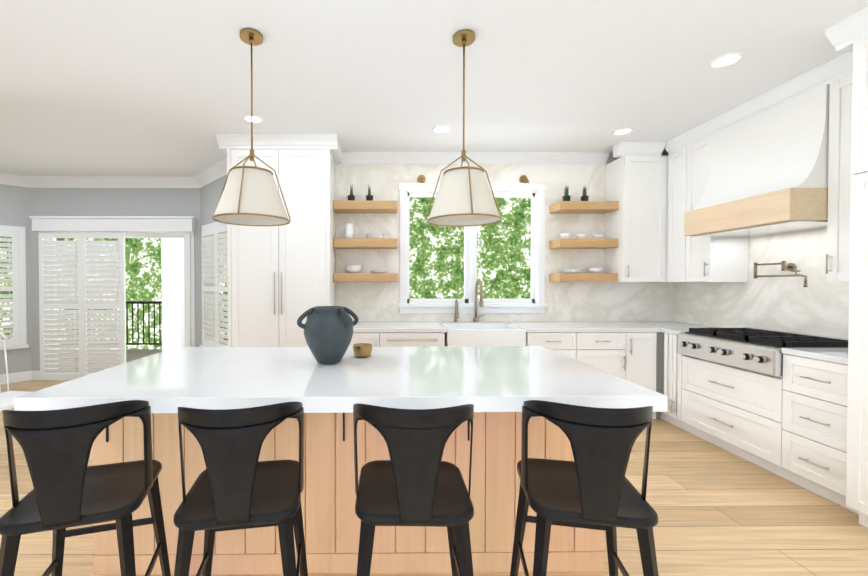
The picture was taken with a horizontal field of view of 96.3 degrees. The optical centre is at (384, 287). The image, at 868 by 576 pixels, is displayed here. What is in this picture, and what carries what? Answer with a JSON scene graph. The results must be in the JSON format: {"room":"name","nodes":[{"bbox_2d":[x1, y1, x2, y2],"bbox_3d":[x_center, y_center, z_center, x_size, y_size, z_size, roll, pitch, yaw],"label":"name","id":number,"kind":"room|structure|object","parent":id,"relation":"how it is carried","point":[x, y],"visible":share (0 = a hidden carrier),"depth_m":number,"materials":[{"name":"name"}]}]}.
{"room":"kitchen","nodes":[
{"label":"kitchen","id":0,"kind":"room"},
{"bbox_2d":[0,184,31,374],"bbox_3d":[-5.463,-0.112,4.881,0.150,2.800,1.450,1,1,43],"label":"wall","id":1,"kind":"structure","parent":0,"point":[14,205],"depth_m":5.28,"materials":[{"name":"grey paint"}]},
{"bbox_2d":[0,225,28,349],"bbox_3d":[-5.385,-0.002,4.898,0.224,1.660,1.260,1,1,43],"label":"blinds","id":2,"kind":"object","parent":1,"relation":"attached to","point":[18,281],"visible":1,"depth_m":5.20,"materials":[{"name":"white wood"}]},
{"bbox_2d":[0,172,28,187],"bbox_3d":[-5.368,-1.446,4.774,0.110,0.130,1.530,1,1,43],"label":"crown molding","id":3,"kind":"structure","parent":1,"relation":"attached to","point":[12,179],"depth_m":5.18,"materials":[{"name":"white wood"}]},
{"bbox_2d":[0,371,30,383],"bbox_3d":[-5.403,1.224,4.841,0.014,0.130,1.450,1,1,43],"label":"baseboard","id":4,"kind":"structure","parent":1,"relation":"attached to","point":[19,376],"depth_m":5.25,"materials":[{"name":"white wood"}]},
{"bbox_2d":[30,188,200,370],"bbox_3d":[-3.740,-0.119,5.446,2.350,2.800,0.150,0,1,-1],"label":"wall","id":5,"kind":"structure","parent":0,"point":[114,201],"depth_m":5.36,"materials":[{"name":"grey paint"}]},
{"bbox_2d":[31,371,39,379],"bbox_3d":[-3.739,1.217,5.380,2.350,0.130,0.014,0,1,-1],"label":"baseboard","id":6,"kind":"structure","parent":5,"relation":"attached to","point":[35,375],"depth_m":5.36,"materials":[{"name":"white wood"}]},
{"bbox_2d":[26,176,198,187],"bbox_3d":[-3.738,-1.452,5.298,2.430,0.130,0.110,0,1,-1],"label":"crown molding","id":7,"kind":"structure","parent":5,"relation":"attached to","point":[103,182],"depth_m":5.29,"materials":[{"name":"white wood"}]},
{"bbox_2d":[29,216,196,368],"bbox_3d":[-3.709,0.152,5.380,2.210,2.260,0.270,0,1,-1],"label":"door frame","id":8,"kind":"structure","parent":5,"relation":"attached to","point":[113,223],"depth_m":5.26,"materials":[{"name":"white wood"}]},
{"bbox_2d":[39,233,190,379],"bbox_3d":[-3.713,0.260,5.314,2.060,2.035,0.054,0,1,-1],"label":"shutters","id":9,"kind":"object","parent":5,"relation":"in","point":[81,281],"depth_m":5.32,"materials":[{"name":"white wood"}]},
{"bbox_2d":[200,175,226,344],"bbox_3d":[-2.005,-0.112,4.915,0.150,2.800,1.450,-1,1,-44],"label":"wall","id":10,"kind":"structure","parent":0,"point":[210,194],"depth_m":5.15,"materials":[{"name":"grey paint"}]},
{"bbox_2d":[193,157,226,187],"bbox_3d":[-2.098,-1.446,4.807,0.110,0.130,1.530,-1,1,-44],"label":"crown molding","id":11,"kind":"structure","parent":10,"relation":"attached to","point":[213,173],"depth_m":4.88,"materials":[{"name":"white wood"}]},
{"bbox_2d":[200,222,227,346],"bbox_3d":[-2.046,-0.007,4.891,0.224,1.670,1.230,-1,1,-44],"label":"blinds","id":12,"kind":"object","parent":10,"relation":"attached to","point":[213,260],"visible":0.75,"depth_m":4.88,"materials":[{"name":"white wood"}]},
{"bbox_2d":[0,380,867,575],"bbox_3d":[-1.428,1.380,1.733,9.900,0.100,7.900,0,1,-1],"label":"floor","id":13,"kind":"structure","parent":0,"point":[720,511],"depth_m":2.15,"materials":[{"name":"brown wood"}]},
{"bbox_2d":[0,332,31,439],"bbox_3d":[-2.989,0.816,2.969,0.522,0.997,0.487,0,1,9],"label":"dining chair","id":14,"kind":"object","parent":13,"relation":"on","point":[7,399],"visible":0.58,"depth_m":3.09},
{"bbox_2d":[0,400,170,575],"bbox_3d":[-1.022,0.843,1.338,0.432,0.984,0.448,0,1,-17],"label":"counter stool","id":15,"kind":"object","parent":13,"relation":"on","point":[72,488],"visible":1,"depth_m":1.18,"materials":[{"name":"black metal"}]},
{"bbox_2d":[173,401,307,575],"bbox_3d":[-0.485,0.843,1.349,0.432,0.984,0.448,0,1,-9],"label":"counter stool","id":16,"kind":"object","parent":13,"relation":"on","point":[237,485],"visible":1,"depth_m":1.17,"materials":[{"name":"black metal"}]},
{"bbox_2d":[216,134,342,346],"bbox_3d":[-1.051,-0.101,4.055,1.171,2.800,0.576,0,1,-1],"label":"pantry cabinet","id":17,"kind":"object","parent":13,"relation":"on","point":[280,280],"visible":0.69,"depth_m":3.83,"materials":[{"name":"white wood"}]},
{"bbox_2d":[92,412,604,574],"bbox_3d":[-0.161,0.897,2.074,2.404,0.857,1.050,0,1,-1],"label":"kitchen island","id":18,"kind":"object","parent":13,"relation":"on","point":[331,523],"visible":0.38,"depth_m":1.80,"materials":[{"name":"brown wood"}]},
{"bbox_2d":[14,346,667,412],"bbox_3d":[-0.161,0.436,2.043,2.480,0.061,1.160,0,1,-1],"label":"island countertop","id":19,"kind":"structure","parent":18,"relation":"on","point":[496,378],"depth_m":1.68,"materials":[{"name":"white stone"}]},
{"bbox_2d":[297,306,358,363],"bbox_3d":[-0.301,0.252,2.089,0.316,0.303,0.268,0,1,-1],"label":"vase","id":20,"kind":"object","parent":19,"relation":"on","point":[328,332],"visible":1,"depth_m":2.00,"materials":[{"name":"ceramic"}]},
{"bbox_2d":[353,343,371,357],"bbox_3d":[-0.128,0.367,2.262,0.116,0.070,0.116,0,1,-1],"label":"brass bowl","id":21,"kind":"object","parent":19,"relation":"on","point":[362,350],"visible":1,"depth_m":2.22,"materials":[{"name":"gold metal"}]},
{"bbox_2d":[348,332,444,346],"bbox_3d":[0.050,0.862,4.044,1.180,0.876,0.646,0,1,-1],"label":"base cabinet","id":22,"kind":"object","parent":13,"relation":"on","point":[377,339],"depth_m":3.72,"materials":[{"name":"white wood"}]},
{"bbox_2d":[353,403,473,575],"bbox_3d":[0.098,0.843,1.358,0.443,0.983,0.458,0,1,-1],"label":"counter stool","id":23,"kind":"object","parent":13,"relation":"on","point":[415,480],"visible":1,"depth_m":1.18,"materials":[{"name":"black metal"}]},
{"bbox_2d":[526,332,583,362],"bbox_3d":[1.619,0.862,4.060,0.601,0.876,0.646,0,1,-1],"label":"base cabinet","id":24,"kind":"object","parent":13,"relation":"on","point":[569,344],"depth_m":3.74,"materials":[{"name":"white wood"}]},
{"bbox_2d":[510,400,658,575],"bbox_3d":[0.686,0.843,1.360,0.432,0.984,0.448,0,1,10],"label":"counter stool","id":25,"kind":"object","parent":13,"relation":"on","point":[590,486],"visible":1,"depth_m":1.19,"materials":[{"name":"black metal"}]},
{"bbox_2d":[584,332,635,383],"bbox_3d":[2.099,0.862,4.064,0.600,0.876,0.646,0,1,-1],"label":"base cabinet","id":26,"kind":"object","parent":13,"relation":"on","point":[634,357],"depth_m":3.75,"materials":[{"name":"white wood"}]},
{"bbox_2d":[636,332,660,418],"bbox_3d":[2.487,0.861,4.068,0.416,0.876,0.646,0,1,-1],"label":"base cabinet","id":27,"kind":"object","parent":13,"relation":"on","point":[648,344],"depth_m":3.75,"materials":[{"name":"white wood"}]},
{"bbox_2d":[353,321,659,331],"bbox_3d":[1.063,0.403,4.043,3.207,0.038,0.656,0,1,-1],"label":"countertop","id":28,"kind":"structure","parent":27,"relation":"on","point":[580,326],"depth_m":3.87,"materials":[{"name":"white stone"}]},
{"bbox_2d":[454,299,458,321],"bbox_3d":[0.797,0.250,4.263,0.040,0.260,0.144,0,1,-1],"label":"filter faucet","id":29,"kind":"object","parent":28,"relation":"on","point":[456,317],"visible":1,"depth_m":4.24,"materials":[{"name":"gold metal"}]},
{"bbox_2d":[473,279,484,321],"bbox_3d":[1.063,0.139,4.211,0.131,0.485,0.271,0,1,-1],"label":"faucet","id":30,"kind":"object","parent":28,"relation":"on","point":[476,318],"visible":1,"depth_m":4.29,"materials":[{"name":"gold metal"}]},
{"bbox_2d":[441,324,525,345],"bbox_3d":[0.980,0.533,3.973,0.754,0.275,0.545,0,1,-1],"label":"farmhouse sink","id":31,"kind":"object","parent":28,"relation":"in","point":[483,335],"visible":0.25,"depth_m":3.70,"materials":[{"name":"white ceramic"}]},
{"bbox_2d":[656,332,679,427],"bbox_3d":[2.989,0.863,3.943,0.616,0.876,0.906,0,1,-1],"label":"base cabinet","id":32,"kind":"object","parent":13,"relation":"on","point":[670,357],"depth_m":3.62,"materials":[{"name":"white wood"}]},
{"bbox_2d":[619,321,847,364],"bbox_3d":[2.990,0.413,3.278,0.626,0.038,2.225,0,1,-1],"label":"countertop","id":33,"kind":"structure","parent":32,"relation":"on","point":[838,355],"depth_m":2.57,"materials":[{"name":"white stone"}]},
{"bbox_2d":[680,354,783,475],"bbox_3d":[2.998,0.963,3.057,0.616,0.700,0.870,0,1,-1],"label":"base cabinet","id":34,"kind":"object","parent":13,"relation":"on","point":[736,410],"depth_m":2.99,"materials":[{"name":"white wood"}]},
{"bbox_2d":[678,327,847,377],"bbox_3d":[2.951,0.483,3.049,0.708,0.252,0.864,0,1,-1],"label":"stainless steel range","id":35,"kind":"object","parent":34,"relation":"in","point":[758,350],"visible":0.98,"depth_m":2.90,"materials":[{"name":"metal"}]},
{"bbox_2d":[780,354,858,513],"bbox_3d":[3.004,0.883,2.397,0.616,0.876,0.448,0,1,-1],"label":"base cabinet","id":36,"kind":"object","parent":13,"relation":"on","point":[791,425],"depth_m":2.42,"materials":[{"name":"white wood"}]},
{"bbox_2d":[845,10,867,527],"bbox_3d":[2.955,-0.071,1.774,0.726,2.800,0.761,0,1,-1],"label":"tall cabinet","id":37,"kind":"object","parent":13,"relation":"on","point":[850,33],"depth_m":2.11,"materials":[{"name":"white wood"}]},
{"bbox_2d":[0,0,867,176],"bbox_3d":[-1.428,-1.520,1.695,9.900,0.100,7.900,0,1,-1],"label":"ceiling","id":38,"kind":"structure","parent":0,"point":[156,88],"depth_m":2.65,"materials":[{"name":"white paint"}]},
{"bbox_2d":[212,28,290,225],"bbox_3d":[-0.776,-0.935,2.259,0.455,1.083,0.455,0,1,-1],"label":"pendant light","id":39,"kind":"object","parent":38,"relation":"hanging from","point":[250,195],"visible":1,"depth_m":2.16,"materials":[{"name":"white fabric"}]},
{"bbox_2d":[243,114,262,123],"bbox_3d":[-1.155,-1.497,3.398,0.172,0.032,0.172,0,1,-1],"label":"recessed light","id":40,"kind":"object","parent":38,"relation":"in","point":[257,119],"visible":0.92,"depth_m":3.39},
{"bbox_2d":[432,125,449,132],"bbox_3d":[0.533,-1.500,3.624,0.172,0.032,0.172,0,1,-1],"label":"recessed light","id":41,"kind":"object","parent":38,"relation":"in","point":[442,129],"visible":0.88,"depth_m":3.61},
{"bbox_2d":[425,29,501,226],"bbox_3d":[0.467,-0.935,2.271,0.455,1.083,0.455,0,1,-1],"label":"pendant light","id":42,"kind":"object","parent":38,"relation":"hanging from","point":[464,197],"visible":1,"depth_m":2.17,"materials":[{"name":"white fabric"}]},
{"bbox_2d":[612,128,632,135],"bbox_3d":[2.273,-1.500,3.682,0.172,0.032,0.172,0,1,-1],"label":"recessed light","id":43,"kind":"object","parent":38,"relation":"in","point":[621,131],"visible":0.88,"depth_m":3.68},
{"bbox_2d":[709,52,743,67],"bbox_3d":[2.215,-1.485,2.501,0.172,0.032,0.172,0,1,-1],"label":"recessed light","id":44,"kind":"object","parent":38,"relation":"in","point":[725,60],"visible":0.94,"depth_m":2.49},
{"bbox_2d":[332,155,673,321],"bbox_3d":[0.946,-0.106,4.442,5.000,2.800,0.150,0,1,-1],"label":"wall","id":45,"kind":"structure","parent":0,"point":[564,301],"depth_m":4.36,"materials":[{"name":"stone"}]},
{"bbox_2d":[333,200,397,281],"bbox_3d":[-0.202,-0.498,4.218,0.680,0.860,0.260,0,1,-1],"label":"floating shelves","id":46,"kind":"object","parent":45,"relation":"attached to","point":[349,206],"visible":1,"depth_m":4.09,"materials":[{"name":"brown wood"}]},
{"bbox_2d":[345,223,357,237],"bbox_3d":[-0.363,-0.614,4.214,0.142,0.170,0.104,0,1,-1],"label":"pitcher","id":47,"kind":"object","parent":46,"relation":"on","point":[349,230],"visible":0.88,"depth_m":4.17,"materials":[{"name":"white ceramic"}]},
{"bbox_2d":[348,184,354,199],"bbox_3d":[-0.362,-1.031,4.209,0.080,0.204,0.078,0,1,-1],"label":"decorative plant","id":48,"kind":"object","parent":46,"relation":"on","point":[351,196],"visible":0.83,"depth_m":4.19,"materials":[{"name":"green plant"}]},
{"bbox_2d":[346,265,361,272],"bbox_3d":[-0.332,-0.202,4.220,0.170,0.086,0.170,0,1,-1],"label":"bowls","id":49,"kind":"object","parent":46,"relation":"on","point":[353,268],"visible":0.92,"depth_m":4.16,"materials":[{"name":"white ceramic"}]},
{"bbox_2d":[366,188,372,200],"bbox_3d":[-0.162,-1.031,4.211,0.080,0.204,0.078,0,1,-1],"label":"decorative plant","id":50,"kind":"object","parent":46,"relation":"on","point":[369,196],"visible":0.9,"depth_m":4.19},
{"bbox_2d":[366,233,383,237],"bbox_3d":[-0.102,-0.559,4.218,0.200,0.059,0.200,0,1,-1],"label":"decorative plates","id":51,"kind":"object","parent":46,"relation":"on","point":[374,235],"visible":0.77,"depth_m":4.13,"materials":[{"name":"white ceramic"}]},
{"bbox_2d":[371,270,385,272],"bbox_3d":[-0.062,-0.178,4.223,0.180,0.037,0.180,0,1,-1],"label":"decorative plates","id":52,"kind":"object","parent":46,"relation":"on","point":[378,271],"visible":0.9,"depth_m":4.16,"materials":[{"name":"white ceramic"}]},
{"bbox_2d":[417,175,426,195],"bbox_3d":[0.417,-1.139,4.265,0.089,0.260,0.163,0,1,-1],"label":"sconce","id":53,"kind":"object","parent":45,"relation":"attached to","point":[421,179],"visible":1,"depth_m":4.21,"materials":[{"name":"white glass"}]},
{"bbox_2d":[398,183,546,312],"bbox_3d":[0.991,-0.448,4.413,1.680,1.465,0.200,0,1,-1],"label":"window","id":54,"kind":"structure","parent":45,"relation":"in","point":[406,304],"depth_m":4.36,"materials":[{"name":"white wood"}]},
{"bbox_2d":[342,152,609,163],"bbox_3d":[0.982,-1.452,4.307,3.030,0.105,0.085,0,1,-1],"label":"crown molding","id":55,"kind":"structure","parent":45,"relation":"attached to","point":[478,157],"depth_m":4.30,"materials":[{"name":"white wood"}]},
{"bbox_2d":[519,175,530,195],"bbox_3d":[1.567,-1.139,4.276,0.089,0.260,0.163,0,1,-1],"label":"sconce","id":56,"kind":"object","parent":45,"relation":"attached to","point":[527,186],"visible":1,"depth_m":4.22,"materials":[{"name":"white glass"}]},
{"bbox_2d":[549,201,618,281],"bbox_3d":[2.180,-0.498,4.241,0.626,0.860,0.260,0,1,-1],"label":"floating shelves","id":57,"kind":"object","parent":45,"relation":"attached to","point":[581,207],"visible":1,"depth_m":4.11,"materials":[{"name":"brown wood"}]},
{"bbox_2d":[560,233,570,238],"bbox_3d":[1.988,-0.562,4.238,0.110,0.065,0.110,0,1,-1],"label":"decorative bowl","id":58,"kind":"object","parent":57,"relation":"on","point":[565,235],"visible":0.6,"depth_m":4.20,"materials":[{"name":"white ceramic"}]},
{"bbox_2d":[563,185,570,200],"bbox_3d":[1.998,-1.031,4.232,0.080,0.202,0.078,0,1,-1],"label":"decorative plant","id":59,"kind":"object","parent":57,"relation":"on","point":[566,196],"visible":0.79,"depth_m":4.21,"materials":[{"name":"green plant"}]},
{"bbox_2d":[562,269,581,272],"bbox_3d":[2.067,-0.183,4.244,0.200,0.048,0.200,0,1,-1],"label":"decorative plates","id":60,"kind":"object","parent":57,"relation":"on","point":[571,270],"visible":0.92,"depth_m":4.17,"materials":[{"name":"white ceramic"}]},
{"bbox_2d":[575,234,587,238],"bbox_3d":[2.167,-0.559,4.240,0.130,0.060,0.130,0,1,-1],"label":"decorative bowl","id":61,"kind":"object","parent":57,"relation":"on","point":[581,236],"visible":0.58,"depth_m":4.20,"materials":[{"name":"white ceramic"}]},
{"bbox_2d":[581,185,588,200],"bbox_3d":[2.197,-1.030,4.234,0.080,0.202,0.078,0,1,-1],"label":"decorative plant","id":62,"kind":"object","parent":57,"relation":"on","point":[584,197],"visible":0.88,"depth_m":4.22,"materials":[{"name":"green plant"}]},
{"bbox_2d":[589,268,602,272],"bbox_3d":[2.328,-0.191,4.247,0.140,0.063,0.140,0,1,-1],"label":"bowls","id":63,"kind":"object","parent":57,"relation":"on","point":[595,270],"visible":0.98,"depth_m":4.20,"materials":[{"name":"white ceramic"}]},
{"bbox_2d":[593,235,602,238],"bbox_3d":[2.348,-0.554,4.242,0.100,0.050,0.100,0,1,-1],"label":"decorative bowl","id":64,"kind":"object","parent":57,"relation":"on","point":[597,236],"visible":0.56,"depth_m":4.21,"materials":[{"name":"white ceramic"}]},
{"bbox_2d":[604,142,667,281],"bbox_3d":[2.691,-0.782,4.168,0.546,1.440,0.406,0,1,-1],"label":"upper cabinet","id":65,"kind":"object","parent":45,"relation":"attached to","point":[636,187],"visible":1,"depth_m":4.04,"materials":[{"name":"white wood"}]},
{"bbox_2d":[674,227,848,338],"bbox_3d":[3.404,-0.062,1.101,0.150,2.800,6.580,0,1,-1],"label":"wall","id":66,"kind":"structure","parent":0,"point":[819,305],"depth_m":3.24,"materials":[{"name":"stone"}]},
{"bbox_2d":[665,119,748,281],"bbox_3d":[3.125,-0.777,3.753,0.346,1.440,0.529,0,1,-1],"label":"upper cabinet","id":67,"kind":"object","parent":66,"relation":"attached to","point":[707,259],"depth_m":3.67,"materials":[{"name":"white wood"}]},
{"bbox_2d":[684,84,829,236],"bbox_3d":[3.007,-0.910,3.032,0.596,0.915,0.900,0,1,-1],"label":"range hood","id":68,"kind":"object","parent":66,"relation":"attached to","point":[768,173],"visible":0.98,"depth_m":2.87,"materials":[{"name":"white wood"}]},
{"bbox_2d":[753,261,807,286],"bbox_3d":[3.252,-0.114,3.145,0.111,0.210,0.432,0,1,-1],"label":"pot filler","id":69,"kind":"object","parent":66,"relation":"attached to","point":[791,267],"visible":0.98,"depth_m":3.12,"materials":[{"name":"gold metal"}]},
{"bbox_2d":[825,51,852,281],"bbox_3d":[3.139,-0.759,2.367,0.346,1.440,0.429,0,1,-1],"label":"upper cabinet","id":70,"kind":"object","parent":66,"relation":"attached to","point":[839,73],"depth_m":2.52,"materials":[{"name":"white wood"}]},
{"label":"outside","id":71,"kind":"structure","parent":0,"visible":0},
{"bbox_2d":[58,238,225,368],"bbox_3d":[-4.030,-0.029,6.969,5.000,2.820,2.800,0,1,-1],"label":"porch deck","id":72,"kind":"object","parent":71,"point":[172,259],"visible":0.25,"depth_m":7.38,"materials":[{"name":"grey"}]},
{"bbox_2d":[0,197,530,348],"bbox_3d":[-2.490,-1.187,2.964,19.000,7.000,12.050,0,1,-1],"label":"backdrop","id":73,"kind":"structure","parent":71,"point":[436,262],"depth_m":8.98,"materials":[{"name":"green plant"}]}
]}

